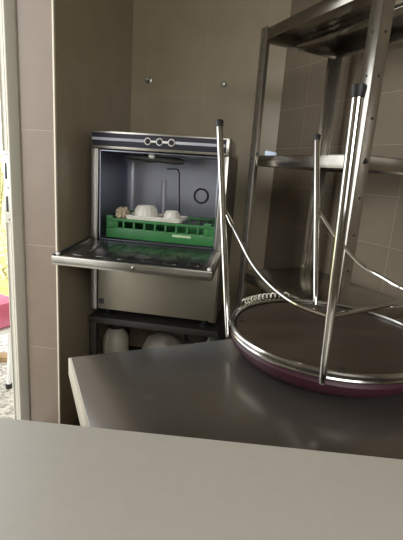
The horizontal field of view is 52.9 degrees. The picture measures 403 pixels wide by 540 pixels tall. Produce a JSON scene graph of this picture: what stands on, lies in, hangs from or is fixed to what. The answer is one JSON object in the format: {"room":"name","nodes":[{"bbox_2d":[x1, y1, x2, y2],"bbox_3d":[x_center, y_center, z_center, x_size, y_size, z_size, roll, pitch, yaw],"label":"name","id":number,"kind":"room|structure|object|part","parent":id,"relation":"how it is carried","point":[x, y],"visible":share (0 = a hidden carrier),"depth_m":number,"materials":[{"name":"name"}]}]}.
{"room":"commercial kitchen","nodes":[
{"label":"commercial kitchen","id":0,"kind":"room"},
{"bbox_2d":[16,0,58,423],"bbox_3d":[-0.600,-0.524,1.485,0.130,2.600,0.012,6,14,8],"label":"wall column","id":1,"kind":"structure","parent":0,"point":[34,17],"depth_m":1.54,"materials":[{"name":"beige tile"}]},
{"bbox_2d":[51,0,60,423],"bbox_3d":[-0.532,-0.516,1.474,0.007,2.600,0.012,6,14,8],"label":"trim","id":2,"kind":"structure","parent":1,"relation":"attached to","point":[53,1],"depth_m":1.53,"materials":[{"name":"silver metal"}]},
{"bbox_2d":[72,417,79,425],"bbox_3d":[0.392,1.090,0.852,3.128,0.100,3.561,4,14,0],"label":"floor","id":3,"kind":"structure","parent":0,"point":[77,423],"depth_m":1.90,"materials":[{"name":"tile"}]},
{"bbox_2d":[88,301,224,354],"bbox_3d":[-0.199,0.433,2.092,0.596,0.515,0.495,6,14,8],"label":"stand","id":4,"kind":"object","parent":3,"relation":"on","point":[126,319],"visible":0.24,"depth_m":1.83,"materials":[{"name":"paint"}]},
{"bbox_3d":[-0.510,0.469,1.919,0.034,0.485,0.034,6,14,8],"label":"leg","id":5,"kind":"part","parent":4,"relation":"part of","materials":[{"name":"paint"}]},
{"bbox_2d":[103,325,128,353],"bbox_3d":[-0.437,0.386,2.065,0.131,0.256,0.131,-2,15,-22],"label":"canister","id":6,"kind":"object","parent":4,"relation":"on","point":[116,338],"visible":0.59,"depth_m":2.01,"materials":[{"name":"beige plastic"}]},
{"bbox_3d":[-0.466,0.377,2.005,0.019,0.119,0.035,9,14,20],"label":"handle","id":7,"kind":"part","parent":6,"relation":"part of","materials":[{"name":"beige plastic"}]},
{"bbox_2d":[129,346,141,350],"bbox_3d":[-0.206,0.530,2.115,0.588,0.015,0.475,6,14,8],"label":"shelf","id":8,"kind":"object","parent":4,"relation":"attached to","point":[130,347],"depth_m":2.35,"materials":[{"name":"metal"}]},
{"bbox_2d":[52,130,238,326],"bbox_3d":[-0.180,-0.169,1.779,0.578,0.801,0.826,6,14,8],"label":"dishwasher","id":9,"kind":"object","parent":4,"relation":"on","point":[179,173],"visible":0.97,"depth_m":1.74,"materials":[{"name":"metal"}]},
{"bbox_3d":[-0.424,-0.223,1.984,0.020,0.696,0.484,6,14,8],"label":"panel","id":10,"kind":"part","parent":9,"relation":"part of","materials":[{"name":"metal"}]},
{"bbox_3d":[-0.224,-0.051,1.552,0.578,0.034,0.317,6,17,8],"label":"door","id":11,"kind":"part","parent":9,"relation":"part of","materials":[{"name":"metal"}]},
{"bbox_3d":[-0.212,-0.492,1.796,0.276,0.039,0.034,6,14,8],"label":"wash arm","id":12,"kind":"part","parent":9,"relation":"part of","materials":[{"name":"metal"}]},
{"bbox_3d":[-0.193,0.067,1.758,0.526,0.262,0.034,6,14,8],"label":"panel","id":13,"kind":"part","parent":9,"relation":"part of","materials":[{"name":"metal"}]},
{"bbox_3d":[-0.169,-0.505,1.613,0.568,0.069,0.032,6,14,8],"label":"control panel","id":14,"kind":"part","parent":9,"relation":"part of","materials":[{"name":"metal"}]},
{"bbox_2d":[106,210,215,246],"bbox_3d":[-0.152,-0.198,1.853,0.481,0.094,0.301,6,14,8],"label":"dish rack","id":15,"kind":"object","parent":9,"relation":"in","point":[178,233],"visible":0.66,"depth_m":1.72,"materials":[{"name":"green plastic"}]},
{"bbox_2d":[115,206,129,218],"bbox_3d":[-0.340,-0.246,1.743,0.064,0.062,0.062,4,14,0],"label":"sponge","id":16,"kind":"object","parent":15,"relation":"on","point":[121,212],"visible":0.94,"depth_m":1.73,"materials":[{"name":"beige"}]},
{"bbox_2d":[125,212,187,222],"bbox_3d":[-0.196,-0.232,1.785,0.261,0.017,0.160,6,14,8],"label":"plate","id":17,"kind":"object","parent":15,"relation":"on","point":[160,218],"visible":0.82,"depth_m":1.72,"materials":[{"name":"beige ceramic"}]},
{"bbox_2d":[133,205,158,216],"bbox_3d":[-0.243,-0.259,1.782,0.112,0.048,0.110,4,14,0],"label":"bowl","id":18,"kind":"object","parent":17,"relation":"on","point":[140,210],"visible":0.82,"depth_m":1.74,"materials":[{"name":"beige ceramic"}]},
{"bbox_2d":[163,210,180,218],"bbox_3d":[-0.129,-0.240,1.767,0.077,0.034,0.077,4,14,0],"label":"bowl","id":19,"kind":"object","parent":17,"relation":"on","point":[170,214],"visible":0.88,"depth_m":1.74,"materials":[{"name":"beige ceramic"}]},
{"bbox_2d":[183,334,207,343],"bbox_3d":[-0.033,0.301,2.093,0.135,0.148,0.285,4,14,0],"label":"hose","id":20,"kind":"object","parent":9,"relation":"hanging from","point":[204,339],"visible":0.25,"depth_m":2.05,"materials":[{"name":"black rubber"}]},
{"bbox_3d":[0.115,-0.167,1.908,0.020,0.696,0.484,6,14,8],"label":"panel","id":21,"kind":"part","parent":9,"relation":"part of","materials":[{"name":"metal"}]},
{"bbox_2d":[88,301,223,337],"bbox_3d":[-0.183,0.198,2.035,0.596,0.030,0.495,6,14,8],"label":"shelf","id":22,"kind":"object","parent":4,"relation":"attached to","point":[119,318],"depth_m":1.82,"materials":[{"name":"metal"}]},
{"bbox_2d":[142,331,183,348],"bbox_3d":[-0.184,0.422,2.055,0.232,0.224,0.237,-2,15,-22],"label":"bag","id":23,"kind":"object","parent":4,"relation":"on","point":[159,339],"visible":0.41,"depth_m":1.99,"materials":[{"name":"white plastic"}]},
{"bbox_3d":[0.110,0.426,2.272,0.034,0.485,0.034,6,14,8],"label":"leg","id":24,"kind":"part","parent":4,"relation":"part of","materials":[{"name":"paint"}]},
{"bbox_2d":[0,418,402,539],"bbox_3d":[0.061,0.699,0.238,1.520,0.900,0.620,5,14,3],"label":"countertop","id":25,"kind":"structure","parent":3,"relation":"on","point":[58,481],"depth_m":0.37,"materials":[{"name":"grey laminate"}]},
{"bbox_2d":[68,319,402,459],"bbox_3d":[0.294,0.609,0.765,0.984,0.860,0.500,-2,15,-24],"label":"prep table","id":26,"kind":"object","parent":3,"relation":"on","point":[210,390],"visible":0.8,"depth_m":0.58,"materials":[{"name":"brushed steel"},{"name":"dark steel"},{"name":"steel"}]},
{"bbox_2d":[215,83,402,397],"bbox_3d":[0.231,-0.068,0.782,0.441,0.436,0.500,-7,17,-37],"label":"stool","id":27,"kind":"object","parent":26,"relation":"on","point":[330,347],"depth_m":0.67,"materials":[{"name":"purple metal"}]},
{"bbox_3d":[0.044,-0.092,0.818,0.015,0.402,0.216,1,14,-12],"label":"leg","id":28,"kind":"part","parent":27,"relation":"part of","materials":[{"name":"silver metal"}]},
{"bbox_3d":[0.139,0.059,0.876,0.137,0.012,0.023,-5,16,-33],"label":"wire coil","id":29,"kind":"part","parent":27,"relation":"part of","materials":[{"name":"silver metal"}]},
{"bbox_3d":[0.119,-0.024,0.689,0.036,0.134,0.356,-2,15,-23],"label":"brace rod","id":30,"kind":"part","parent":27,"relation":"part of","materials":[{"name":"silver metal"}]},
{"bbox_3d":[0.270,-0.122,0.952,0.015,0.374,0.201,4,14,1],"label":"leg","id":31,"kind":"part","parent":27,"relation":"part of","materials":[{"name":"silver metal"}]},
{"bbox_2d":[231,320,402,397],"bbox_3d":[0.229,0.141,0.750,0.350,0.047,0.350,4,14,0],"label":"seat cushion","id":32,"kind":"object","parent":27,"relation":"on","point":[276,348],"depth_m":0.65,"materials":[{"name":"purple plastic"}]},
{"bbox_3d":[0.177,-0.030,0.522,0.015,0.372,0.042,4,14,0],"label":"leg","id":33,"kind":"part","parent":27,"relation":"part of","materials":[{"name":"silver metal"}]},
{"bbox_3d":[0.360,-0.049,0.872,0.030,0.148,0.288,-6,17,-36],"label":"brace rod","id":34,"kind":"part","parent":27,"relation":"part of","materials":[{"name":"silver metal"}]},
{"bbox_3d":[0.301,0.057,0.654,0.351,0.035,0.008,-8,18,-41],"label":"brace rod","id":35,"kind":"part","parent":27,"relation":"part of","materials":[{"name":"silver metal"}]},
{"bbox_2d":[235,0,402,320],"bbox_3d":[0.445,0.004,1.511,0.364,1.705,0.579,-3,15,-25],"label":"rack","id":36,"kind":"object","parent":3,"relation":"on","point":[333,30],"visible":0.49,"depth_m":1.40,"materials":[{"name":"silver metal"}]},
{"bbox_3d":[0.189,-0.052,1.672,0.040,1.705,0.040,-3,15,-25],"label":"post","id":37,"kind":"part","parent":36,"relation":"part of","materials":[{"name":"metal"}]},
{"bbox_2d":[265,151,276,154],"bbox_3d":[0.270,-0.451,1.576,0.050,0.024,0.050,8,14,17],"label":"packet","id":38,"kind":"object","parent":36,"relation":"on","point":[266,152],"visible":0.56,"depth_m":1.55,"materials":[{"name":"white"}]},
{"bbox_3d":[0.480,-0.065,1.809,0.040,1.705,0.040,-3,15,-25],"label":"post","id":39,"kind":"part","parent":36,"relation":"part of","materials":[{"name":"metal"}]},
{"bbox_2d":[244,267,402,318],"bbox_3d":[0.440,0.078,1.529,0.356,0.037,0.559,-3,15,-25],"label":"shelf","id":40,"kind":"object","parent":36,"relation":"attached to","point":[297,282],"depth_m":1.51,"materials":[{"name":"metal"}]},
{"bbox_2d":[255,155,402,174],"bbox_3d":[0.471,-0.369,1.421,0.356,0.038,0.559,-3,15,-25],"label":"shelf","id":41,"kind":"object","parent":36,"relation":"attached to","point":[365,164],"depth_m":1.23,"materials":[{"name":"metal"}]},
{"bbox_2d":[267,0,402,59],"bbox_3d":[0.501,-0.797,1.318,0.356,0.038,0.559,-3,15,-25],"label":"shelf","id":42,"kind":"object","parent":36,"relation":"attached to","point":[330,29],"depth_m":1.38,"materials":[{"name":"metal"}]},
{"bbox_3d":[0.411,0.074,1.213,0.040,1.705,0.040,-3,15,-25],"label":"post","id":43,"kind":"part","parent":36,"relation":"part of","materials":[{"name":"metal"}]},
{"bbox_2d":[55,0,133,424],"bbox_3d":[-0.495,-0.611,1.879,0.060,2.600,0.817,6,14,8],"label":"wall","id":44,"kind":"structure","parent":0,"point":[93,38],"depth_m":1.73,"materials":[{"name":"beige tile"}]},
{"bbox_2d":[129,0,291,346],"bbox_3d":[0.006,-0.670,2.270,1.107,2.600,0.120,6,14,8],"label":"wall","id":45,"kind":"structure","parent":0,"point":[187,48],"depth_m":2.13,"materials":[{"name":"beige tile"}]},
{"bbox_2d":[145,76,151,82],"bbox_3d":[-0.284,-1.017,2.159,0.034,0.034,0.037,6,14,8],"label":"screw","id":46,"kind":"object","parent":45,"relation":"attached to","point":[148,79],"visible":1,"depth_m":2.16,"materials":[{"name":"metal"}]},
{"bbox_2d":[221,81,226,87],"bbox_3d":[0.115,-0.965,2.105,0.034,0.034,0.037,6,14,8],"label":"screw","id":47,"kind":"object","parent":45,"relation":"attached to","point":[223,84],"visible":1,"depth_m":2.10,"materials":[{"name":"metal"}]},
{"bbox_2d":[260,0,402,319],"bbox_3d":[1.258,-0.158,0.506,0.120,2.600,3.834,-3,15,-25],"label":"wall","id":48,"kind":"structure","parent":0,"point":[379,247],"depth_m":1.78,"materials":[{"name":"brown tile"}]},
{"bbox_3d":[-0.919,-0.224,0.152,0.465,2.600,2.770,4,14,0],"label":"wall","id":49,"kind":"structure","parent":0,"visible":0},
{"bbox_2d":[0,0,19,419],"bbox_3d":[-0.790,-0.190,1.073,0.071,2.120,1.010,6,14,8],"label":"door","id":50,"kind":"structure","parent":49,"relation":"in","point":[3,99],"depth_m":1.56,"materials":[{"name":"white plastic"}]},
{"bbox_3d":[-0.734,-0.311,1.533,0.028,0.268,0.003,6,14,8],"label":"strike plate","id":51,"kind":"part","parent":50,"relation":"part of","materials":[{"name":"metal"}]},
{"bbox_2d":[2,0,30,420],"bbox_3d":[-0.702,-0.267,1.545,0.035,2.060,0.040,6,14,8],"label":"door frame","id":52,"kind":"structure","parent":49,"relation":"attached to","point":[9,6],"depth_m":1.53,"materials":[{"name":"grey paint"}]},
{"label":"outside","id":53,"kind":"structure","parent":0,"visible":0},
{"bbox_2d":[0,333,13,418],"bbox_3d":[-4.889,0.962,0.158,8.380,0.001,7.700,4,14,0],"label":"gravel ground","id":54,"kind":"structure","parent":53,"point":[6,395],"depth_m":2.33,"materials":[{"name":"white gravel"}]},
{"bbox_2d":[0,352,6,361],"bbox_3d":[-1.537,0.568,2.686,1.800,0.035,0.080,3,14,-3],"label":"board","id":55,"kind":"object","parent":54,"relation":"on","point":[3,355],"visible":0.02,"depth_m":2.66,"materials":[{"name":"brown wood"}]},
{"bbox_2d":[0,294,11,388],"bbox_3d":[-1.352,0.145,2.189,0.600,1.113,0.503,12,16,29],"label":"garden chair","id":56,"kind":"object","parent":54,"relation":"on","point":[4,300],"visible":0.59,"depth_m":2.19,"materials":[{"name":"white plastic"}]},
{"bbox_3d":[-1.350,0.219,2.189,0.570,0.165,0.480,12,16,29],"label":"seat","id":57,"kind":"part","parent":56,"relation":"part of","materials":[{"name":"pink plastic"}]},
{"bbox_3d":[-1.361,0.305,2.213,0.560,0.025,0.440,12,16,29],"label":"seat frame","id":58,"kind":"part","parent":56,"relation":"part of","materials":[{"name":"white plastic"}]},
{"bbox_3d":[-1.083,0.471,2.302,0.094,0.427,0.040,12,16,29],"label":"leg","id":59,"kind":"part","parent":56,"relation":"part of","materials":[{"name":"white plastic"}]},
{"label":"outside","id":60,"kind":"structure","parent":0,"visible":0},
{"bbox_2d":[0,162,8,295],"bbox_3d":[-6.188,-1.823,8.768,11.400,1.200,10.300,4,14,0],"label":"lawn","id":61,"kind":"structure","parent":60,"point":[3,224],"depth_m":5.34,"materials":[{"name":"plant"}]},
{"bbox_2d":[0,119,3,229],"bbox_3d":[-3.044,-1.688,6.053,1.934,2.637,1.891,4,14,0],"label":"shrub","id":62,"kind":"object","parent":61,"relation":"on","point":[1,173],"visible":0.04,"depth_m":6.17,"materials":[{"name":"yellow plant"}]},
{"bbox_3d":[-3.067,-1.397,6.019,0.390,2.086,1.138,14,17,35],"label":"stem","id":63,"kind":"part","parent":62,"relation":"part of","materials":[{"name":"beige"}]},
{"bbox_2d":[0,229,8,295],"bbox_3d":[-1.857,-0.081,4.013,0.980,0.687,1.006,4,14,0],"label":"shrub","id":64,"kind":"object","parent":61,"relation":"on","point":[3,268],"visible":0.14,"depth_m":3.92,"materials":[{"name":"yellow plant"}]},
{"bbox_3d":[-1.799,-0.002,3.995,0.300,0.510,0.388,4,14,0],"label":"stem","id":65,"kind":"part","parent":64,"relation":"part of","materials":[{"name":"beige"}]}
]}

